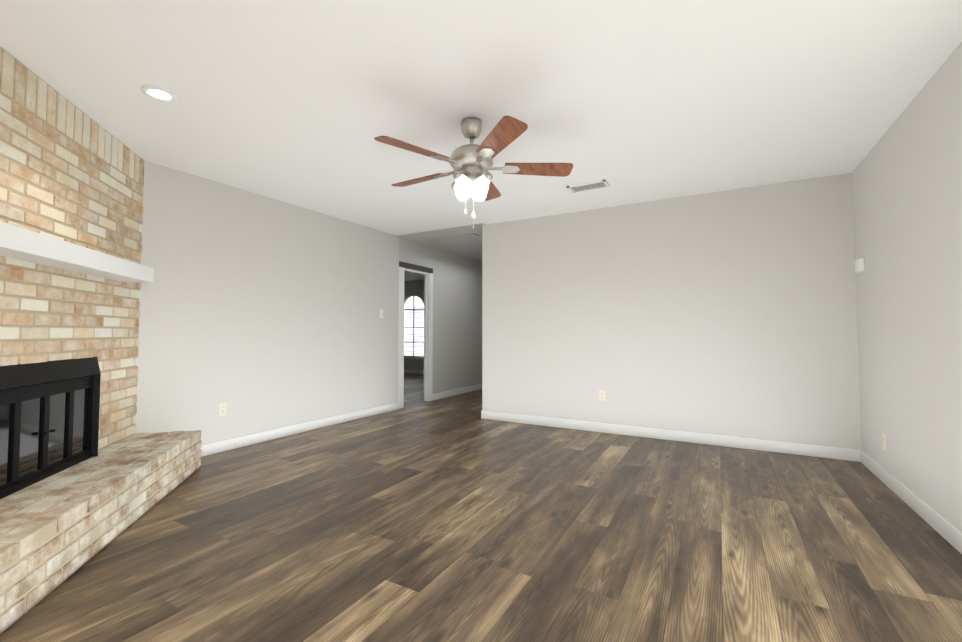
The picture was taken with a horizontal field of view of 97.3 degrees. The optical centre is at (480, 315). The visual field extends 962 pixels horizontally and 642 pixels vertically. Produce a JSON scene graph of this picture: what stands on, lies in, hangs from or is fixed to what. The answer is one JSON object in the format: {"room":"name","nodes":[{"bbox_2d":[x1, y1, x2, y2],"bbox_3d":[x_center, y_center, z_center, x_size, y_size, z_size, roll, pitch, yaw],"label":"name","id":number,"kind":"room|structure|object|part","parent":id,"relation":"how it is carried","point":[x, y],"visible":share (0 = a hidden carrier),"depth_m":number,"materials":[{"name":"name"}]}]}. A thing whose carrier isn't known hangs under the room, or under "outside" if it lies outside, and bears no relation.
{"room":"living room","nodes":[
{"label":"living room","id":0,"kind":"room"},
{"bbox_2d":[0,47,144,450],"bbox_3d":[-2.394,-0.073,1.818,0.251,2.470,3.711,1,-2,-16],"label":"brick wall","id":1,"kind":"structure","parent":0,"point":[120,163],"depth_m":2.53,"materials":[{"name":"beige brick"}]},
{"bbox_2d":[0,403,12,485],"bbox_3d":[-2.303,0.624,2.046,0.005,0.385,0.073,1,-2,-16],"label":"glass","id":2,"kind":"object","parent":1,"relation":"attached to","point":[5,410],"depth_m":2.05,"materials":[{"name":"black"}]},
{"bbox_2d":[19,397,42,477],"bbox_3d":[-2.349,0.630,2.207,0.005,0.385,0.146,1,-2,-16],"label":"glass","id":3,"kind":"object","parent":1,"relation":"attached to","point":[30,435],"depth_m":2.20,"materials":[{"name":"black"}]},
{"bbox_2d":[0,357,100,498],"bbox_3d":[-2.368,0.566,2.300,0.075,0.630,1.050,1,-2,-16],"label":"frame","id":4,"kind":"object","parent":1,"relation":"attached to","point":[19,383],"visible":1,"depth_m":2.31,"materials":[{"name":"black metal"}]},
{"bbox_2d":[48,392,67,465],"bbox_3d":[-2.404,0.638,2.404,0.005,0.385,0.144,1,-2,-16],"label":"glass","id":5,"kind":"object","parent":1,"relation":"attached to","point":[58,402],"depth_m":2.40,"materials":[{"name":"black"}]},
{"bbox_2d":[0,221,153,282],"bbox_3d":[-2.320,-0.332,2.365,0.185,0.110,1.620,1,-2,-16],"label":"mantel","id":6,"kind":"object","parent":1,"relation":"attached to","point":[20,243],"visible":1,"depth_m":2.26,"materials":[{"name":"white paint"}]},
{"bbox_2d":[72,388,88,455],"bbox_3d":[-2.459,0.645,2.601,0.005,0.386,0.143,1,-2,-16],"label":"glass","id":7,"kind":"object","parent":1,"relation":"attached to","point":[81,397],"depth_m":2.60,"materials":[{"name":"black"}]},
{"bbox_2d":[135,160,481,444],"bbox_3d":[-1.403,0.081,5.774,0.120,2.470,10.300,-1,-3,29],"label":"wall","id":8,"kind":"structure","parent":0,"point":[259,313],"depth_m":4.32,"materials":[{"name":"white paint"}]},
{"bbox_2d":[219,402,226,415],"bbox_3d":[-2.370,0.859,3.889,0.005,0.115,0.070,-1,-3,29],"label":"outlet","id":9,"kind":"object","parent":8,"relation":"attached to","point":[220,409],"visible":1,"depth_m":3.88,"materials":[{"name":"beige plastic"}]},
{"bbox_2d":[200,402,398,455],"bbox_3d":[-1.917,1.224,4.676,0.013,0.100,3.040,-1,-3,29],"label":"baseboard","id":10,"kind":"structure","parent":8,"relation":"attached to","point":[229,444],"depth_m":4.46,"materials":[{"name":"white paint"}]},
{"bbox_2d":[379,310,382,317],"bbox_3d":[-1.353,-0.025,5.739,0.005,0.115,0.070,-1,-3,29],"label":"light switch","id":11,"kind":"object","parent":8,"relation":"attached to","point":[380,312],"visible":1,"depth_m":5.72,"materials":[{"name":"white plastic"}]},
{"bbox_2d":[398,261,432,408],"bbox_3d":[-1.027,0.285,6.439,0.119,2.115,0.840,-1,-3,29],"label":"door frame","id":12,"kind":"structure","parent":8,"relation":"attached to","point":[401,346],"depth_m":6.52,"materials":[{"name":"white paint"}]},
{"bbox_2d":[424,275,426,400],"bbox_3d":[-0.885,0.348,6.742,0.035,2.012,0.012,-1,-3,29],"label":"door frame","id":13,"kind":"object","parent":8,"relation":"attached to","point":[425,321],"visible":1,"depth_m":6.74,"materials":[{"name":"white paint"}]},
{"bbox_2d":[432,384,481,400],"bbox_3d":[0.184,1.372,8.459,0.013,0.100,3.940,-1,-3,29],"label":"baseboard","id":14,"kind":"structure","parent":8,"relation":"attached to","point":[437,396],"depth_m":7.33,"materials":[{"name":"white paint"}]},
{"bbox_2d":[404,280,423,369],"bbox_3d":[-1.280,0.284,10.976,4.760,2.470,0.100,-1,-3,29],"label":"wall","id":15,"kind":"structure","parent":0,"point":[412,287],"depth_m":11.20,"materials":[{"name":"grey paint"}]},
{"bbox_2d":[404,294,423,359],"bbox_3d":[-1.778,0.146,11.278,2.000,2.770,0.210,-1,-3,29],"label":"arched window","id":16,"kind":"structure","parent":15,"relation":"in","point":[413,326],"depth_m":11.29,"materials":[{"name":"white glass"}]},
{"bbox_2d":[404,369,423,373],"bbox_3d":[-1.308,1.466,10.880,4.760,0.100,0.013,-1,-3,29],"label":"baseboard","id":17,"kind":"structure","parent":15,"relation":"attached to","point":[414,371],"depth_m":11.12,"materials":[{"name":"white paint"}]},
{"bbox_2d":[397,223,485,261],"bbox_3d":[0.587,-1.083,7.824,1.430,0.024,4.860,-1,-3,29],"label":"ceiling panel","id":18,"kind":"object","parent":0,"point":[474,252],"visible":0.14,"depth_m":6.15,"materials":[{"name":"grey paint"}]},
{"bbox_2d":[430,233,481,246],"bbox_3d":[-0.277,-1.123,6.336,0.760,0.012,0.620,-1,-3,29],"label":"attic hatch","id":19,"kind":"object","parent":18,"relation":"attached to","point":[463,240],"visible":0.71,"depth_m":6.31,"materials":[{"name":"grey paint"}]},
{"bbox_2d":[0,373,961,641],"bbox_3d":[-1.289,1.363,5.660,10.300,0.100,10.300,-1,-3,29],"label":"floor","id":20,"kind":"structure","parent":0,"point":[446,519],"depth_m":2.14,"materials":[{"name":"wood"}]},
{"bbox_2d":[0,432,199,631],"bbox_3d":[-2.025,1.013,1.721,0.452,0.292,3.405,1,-2,-16],"label":"mortar","id":21,"kind":"object","parent":20,"relation":"on","point":[45,560],"visible":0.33,"depth_m":1.97,"materials":[{"name":"beige concrete"}]},
{"bbox_2d":[0,430,201,633],"bbox_3d":[-2.058,1.012,1.871,0.450,0.290,3.108,1,-2,-16],"label":"hearth slab","id":22,"kind":"object","parent":21,"relation":"on","point":[33,533],"visible":0.9,"depth_m":2.08,"materials":[{"name":"beige brick"}]},
{"bbox_2d":[0,0,961,280],"bbox_3d":[-1.289,-1.205,5.761,10.300,0.100,10.300,-1,-3,29],"label":"ceiling","id":23,"kind":"structure","parent":0,"point":[300,102],"depth_m":2.39,"materials":[{"name":"white paint"}]},
{"bbox_2d":[141,85,177,101],"bbox_3d":[-1.855,-1.278,2.443,0.170,0.012,0.170,-1,-3,29],"label":"recessed light","id":24,"kind":"object","parent":23,"relation":"in","point":[155,92],"visible":1,"depth_m":2.44,"materials":[{"name":"white paint"}]},
{"bbox_2d":[374,116,572,228],"bbox_3d":[-0.094,-0.911,2.792,1.248,0.720,1.290,-1,-3,29],"label":"ceiling fan","id":25,"kind":"object","parent":23,"relation":"hanging from","point":[471,163],"visible":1,"depth_m":2.68,"materials":[{"name":"brown wood"}]},
{"bbox_3d":[-0.399,-0.981,2.487,0.267,0.038,0.456,-1,-3,29],"label":"blade","id":26,"kind":"part","parent":25,"relation":"part of","materials":[{"name":"brown wood"}]},
{"bbox_3d":[-0.430,-0.960,3.006,0.454,0.038,0.146,-1,-3,29],"label":"blade","id":27,"kind":"part","parent":25,"relation":"part of","materials":[{"name":"brown wood"}]},
{"bbox_3d":[-0.139,-0.882,2.671,0.057,0.059,0.093,-1,-3,29],"label":"light arm","id":28,"kind":"part","parent":25,"relation":"part of"},
{"bbox_3d":[-0.129,-0.830,2.811,0.125,0.127,0.134,-1,-3,29],"label":"lamp shade","id":29,"kind":"part","parent":25,"relation":"part of","materials":[{"name":"white glass"}]},
{"bbox_3d":[-0.111,-0.835,2.694,0.134,0.127,0.125,-1,-3,29],"label":"lamp shade","id":30,"kind":"part","parent":25,"relation":"part of","materials":[{"name":"white glass"}]},
{"bbox_3d":[-0.061,-1.028,2.769,0.284,0.148,0.284,-1,-3,29],"label":"motor","id":31,"kind":"part","parent":25,"relation":"part of","materials":[{"name":"silver metal"}]},
{"bbox_3d":[-0.011,-0.829,2.829,0.134,0.127,0.125,-1,-3,29],"label":"lamp shade","id":32,"kind":"part","parent":25,"relation":"part of","materials":[{"name":"white glass"}]},
{"bbox_3d":[0.006,-0.834,2.712,0.125,0.127,0.134,-1,-3,29],"label":"lamp shade","id":33,"kind":"part","parent":25,"relation":"part of","materials":[{"name":"white glass"}]},
{"bbox_3d":[0.031,-0.881,2.686,0.093,0.059,0.057,-1,-3,29],"label":"light arm","id":34,"kind":"part","parent":25,"relation":"part of"},
{"bbox_3d":[0.041,-0.953,3.194,0.233,0.038,0.460,-1,-3,29],"label":"blade","id":35,"kind":"part","parent":25,"relation":"part of","materials":[{"name":"brown wood"}]},
{"bbox_3d":[0.102,-0.985,2.361,0.416,0.038,0.366,-1,-3,29],"label":"blade","id":36,"kind":"part","parent":25,"relation":"part of","materials":[{"name":"brown wood"}]},
{"bbox_3d":[0.376,-0.968,2.799,0.432,0.038,0.339,-1,-3,29],"label":"blade","id":37,"kind":"part","parent":25,"relation":"part of","materials":[{"name":"brown wood"}]},
{"bbox_2d":[566,180,609,192],"bbox_3d":[1.013,-1.218,3.998,0.360,0.012,0.200,-1,-3,29],"label":"ceiling vent","id":38,"kind":"object","parent":23,"relation":"in","point":[590,186],"visible":0.98,"depth_m":3.99,"materials":[{"name":"white metal"}]},
{"bbox_2d":[482,173,861,449],"bbox_3d":[2.869,0.111,6.542,3.860,2.470,4.780,-1,-3,29],"label":"wall block","id":39,"kind":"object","parent":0,"point":[733,313],"visible":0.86,"depth_m":4.25,"materials":[{"name":"white paint"}]},
{"bbox_2d":[599,390,605,400],"bbox_3d":[1.328,0.872,4.632,0.070,0.115,0.005,-1,-3,29],"label":"outlet","id":40,"kind":"object","parent":39,"relation":"attached to","point":[600,395],"visible":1,"depth_m":4.63,"materials":[{"name":"beige plastic"}]},
{"bbox_2d":[482,411,860,461],"bbox_3d":[1.610,1.216,4.456,3.660,0.100,0.013,-1,-3,29],"label":"baseboard","id":41,"kind":"structure","parent":39,"relation":"attached to","point":[847,454],"depth_m":4.19,"materials":[{"name":"white paint"}]},
{"bbox_2d":[852,42,961,531],"bbox_3d":[2.734,-0.040,2.665,0.100,2.470,2.120,-1,-3,29],"label":"wall","id":42,"kind":"structure","parent":0,"point":[907,189],"depth_m":2.52,"materials":[{"name":"white paint"}]},
{"bbox_2d":[855,258,863,272],"bbox_3d":[3.096,-0.412,3.463,0.035,0.105,0.120,-1,-3,29],"label":"thermostat","id":43,"kind":"object","parent":42,"relation":"attached to","point":[859,265],"visible":1,"depth_m":3.42,"materials":[{"name":"white plastic"}]},
{"bbox_2d":[882,433,885,450],"bbox_3d":[2.918,0.911,3.064,0.005,0.115,0.070,-1,-3,29],"label":"outlet","id":44,"kind":"object","parent":42,"relation":"attached to","point":[884,441],"visible":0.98,"depth_m":3.05,"materials":[{"name":"beige plastic"}]},
{"bbox_2d":[860,450,961,553],"bbox_3d":[2.682,1.145,2.641,0.013,0.100,2.107,-1,-3,29],"label":"baseboard","id":45,"kind":"structure","parent":42,"relation":"attached to","point":[946,530],"depth_m":2.54,"materials":[{"name":"white paint"}]}
]}

